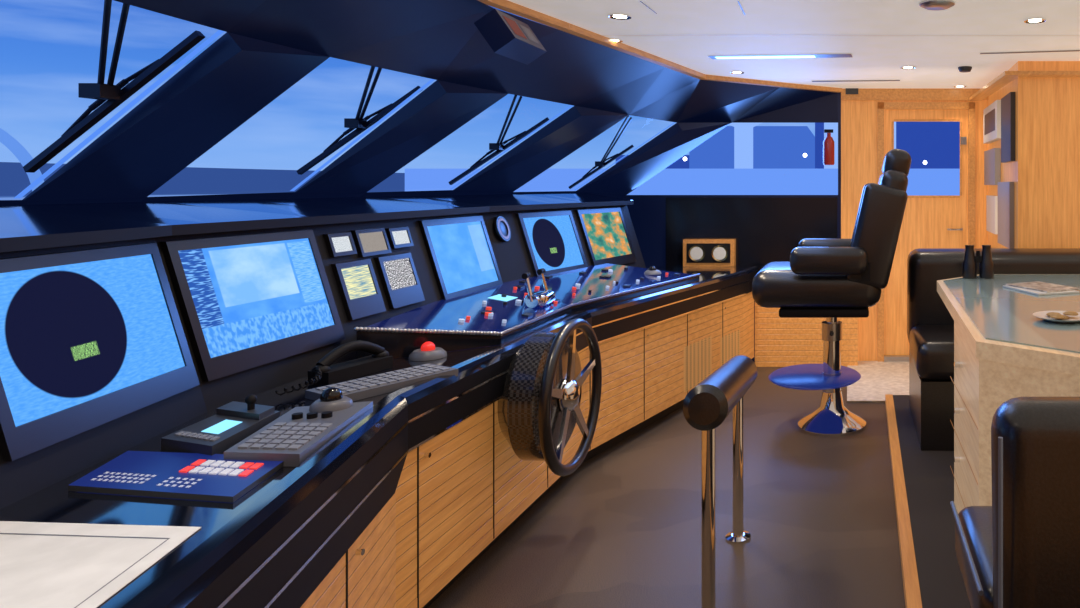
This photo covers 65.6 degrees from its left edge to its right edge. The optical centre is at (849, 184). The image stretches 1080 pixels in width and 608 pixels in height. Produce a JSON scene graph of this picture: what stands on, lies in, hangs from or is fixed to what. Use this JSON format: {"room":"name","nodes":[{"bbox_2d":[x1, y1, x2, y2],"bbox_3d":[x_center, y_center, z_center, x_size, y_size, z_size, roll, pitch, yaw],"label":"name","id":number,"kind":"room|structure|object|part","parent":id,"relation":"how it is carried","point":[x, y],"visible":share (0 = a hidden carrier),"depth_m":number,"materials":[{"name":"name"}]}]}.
{"room":"ship's bridge","nodes":[
{"label":"ship's bridge","id":0,"kind":"room"},
{"bbox_2d":[0,0,730,205],"bbox_3d":[-1.826,0.453,2.614,1.560,1.893,6.744,0,0,4],"label":"window frame","id":1,"kind":"structure","parent":0,"point":[236,76],"depth_m":2.55,"materials":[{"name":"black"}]},
{"bbox_2d":[114,0,837,122],"bbox_3d":[-1.131,-0.590,2.635,1.389,0.280,6.768,0,0,6],"label":"ceiling","id":2,"kind":"structure","parent":0,"point":[440,40],"depth_m":3.29,"materials":[{"name":"black paint"}]},
{"bbox_2d":[474,8,546,64],"bbox_3d":[-1.380,-0.600,3.061,0.162,0.172,0.300,0,0,0],"label":"box","id":3,"kind":"object","parent":2,"relation":"attached to","point":[507,36],"depth_m":2.95,"materials":[{"name":"black plastic"}]},
{"bbox_2d":[428,362,905,607],"bbox_3d":[0.500,1.400,2.590,6.200,0.001,6.680,0,0,0],"label":"floor","id":4,"kind":"structure","parent":0,"point":[623,529],"depth_m":3.07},
{"bbox_2d":[0,193,857,607],"bbox_3d":[-1.329,0.729,2.619,2.222,1.342,6.789,0,0,5],"label":"console","id":5,"kind":"object","parent":4,"relation":"on","point":[346,402],"visible":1,"depth_m":2.29,"materials":[{"name":"black wood"}]},
{"bbox_2d":[683,355,756,607],"bbox_3d":[-0.439,1.000,2.647,0.147,0.801,0.856,0,0,0],"label":"rail","id":6,"kind":"object","parent":4,"relation":"on","point":[707,405],"visible":1,"depth_m":2.28,"materials":[{"name":"black leather"}]},
{"bbox_2d":[752,149,910,435],"bbox_3d":[-0.097,0.596,4.375,0.896,1.607,0.740,0,0,0],"label":"chair","id":7,"kind":"object","parent":4,"relation":"on","point":[830,279],"visible":1,"depth_m":4.10,"materials":[{"name":"black leather"}]},
{"bbox_2d":[847,361,970,607],"bbox_3d":[1.790,1.373,2.371,3.620,0.054,7.098,0,0,0],"label":"platform","id":8,"kind":"object","parent":4,"relation":"on","point":[923,481],"visible":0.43,"depth_m":3.24,"materials":[{"name":"carpet"}]},
{"bbox_2d":[907,248,1079,450],"bbox_3d":[1.960,0.863,4.172,3.240,0.973,0.784,0,0,0],"label":"settee","id":9,"kind":"object","parent":8,"relation":"on","point":[930,325],"visible":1,"depth_m":4.28,"materials":[{"name":"black leather"}]},
{"bbox_2d":[937,274,1079,513],"bbox_3d":[1.077,0.922,3.147,1.346,0.853,2.133,0,0,0],"label":"table","id":10,"kind":"object","parent":8,"relation":"on","point":[1003,352],"visible":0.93,"depth_m":2.56,"materials":[{"name":"beige stone"}]},
{"bbox_2d":[962,245,993,278],"bbox_3d":[0.681,0.407,3.992,0.165,0.175,0.075,0,0,0],"label":"binoculars","id":11,"kind":"object","parent":10,"relation":"on","point":[969,265],"visible":1,"depth_m":3.97,"materials":[{"name":"black plastic"}]},
{"bbox_2d":[1003,281,1079,295],"bbox_3d":[0.911,0.488,3.557,0.263,0.014,0.330,0,0,-20],"label":"magazines","id":12,"kind":"object","parent":10,"relation":"on","point":[1038,288],"visible":1,"depth_m":3.50,"materials":[{"name":"white paper"}]},
{"bbox_2d":[1033,311,1079,322],"bbox_3d":[0.777,0.481,2.750,0.210,0.028,0.210,0,0,0],"label":"plate","id":13,"kind":"object","parent":10,"relation":"on","point":[1052,316],"visible":1,"depth_m":2.74,"materials":[{"name":"white ceramic"}]},
{"bbox_2d":[950,397,1079,607],"bbox_3d":[0.636,0.899,1.754,0.728,0.899,0.593,0,0,0],"label":"armchair","id":14,"kind":"object","parent":8,"relation":"on","point":[1021,550],"visible":1,"depth_m":1.49,"materials":[{"name":"black leather"}]},
{"bbox_2d":[478,0,1079,92],"bbox_3d":[1.060,-0.745,2.590,5.080,0.030,6.680,0,0,0],"label":"ceiling","id":15,"kind":"structure","parent":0,"point":[881,37],"depth_m":3.81,"materials":[{"name":"white paint"}]},
{"bbox_2d":[608,0,1079,87],"bbox_3d":[-0.086,-0.745,4.432,2.768,0.030,2.750,0,0,0],"label":"fittings","id":16,"kind":"object","parent":15,"relation":"attached to","point":[935,5],"depth_m":4.34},
{"bbox_2d":[622,88,1014,361],"bbox_3d":[-0.268,0.313,5.313,3.318,2.173,1.293,0,0,0],"label":"wall","id":17,"kind":"structure","parent":0,"point":[866,117],"depth_m":5.93,"materials":[{"name":"brown wood"}]},
{"bbox_3d":[0.602,0.375,5.921,0.767,2.050,0.059,0,0,0],"label":"door","id":18,"kind":"part","parent":17,"relation":"part of","materials":[{"name":"brown wood"}]},
{"bbox_2d":[968,61,1079,247],"bbox_3d":[2.265,0.320,5.215,2.670,2.160,1.430,0,0,0],"label":"wall","id":19,"kind":"structure","parent":0,"point":[1044,172],"depth_m":4.60,"materials":[{"name":"brown wood"}]},
{"label":"outside","id":20,"kind":"structure","parent":0,"visible":0},
{"bbox_2d":[0,122,959,199],"bbox_3d":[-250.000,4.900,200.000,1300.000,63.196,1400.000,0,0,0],"label":"harbour","id":21,"kind":"object","parent":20,"point":[741,158],"visible":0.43,"depth_m":28.00,"materials":[{"name":"blue"}]}
]}

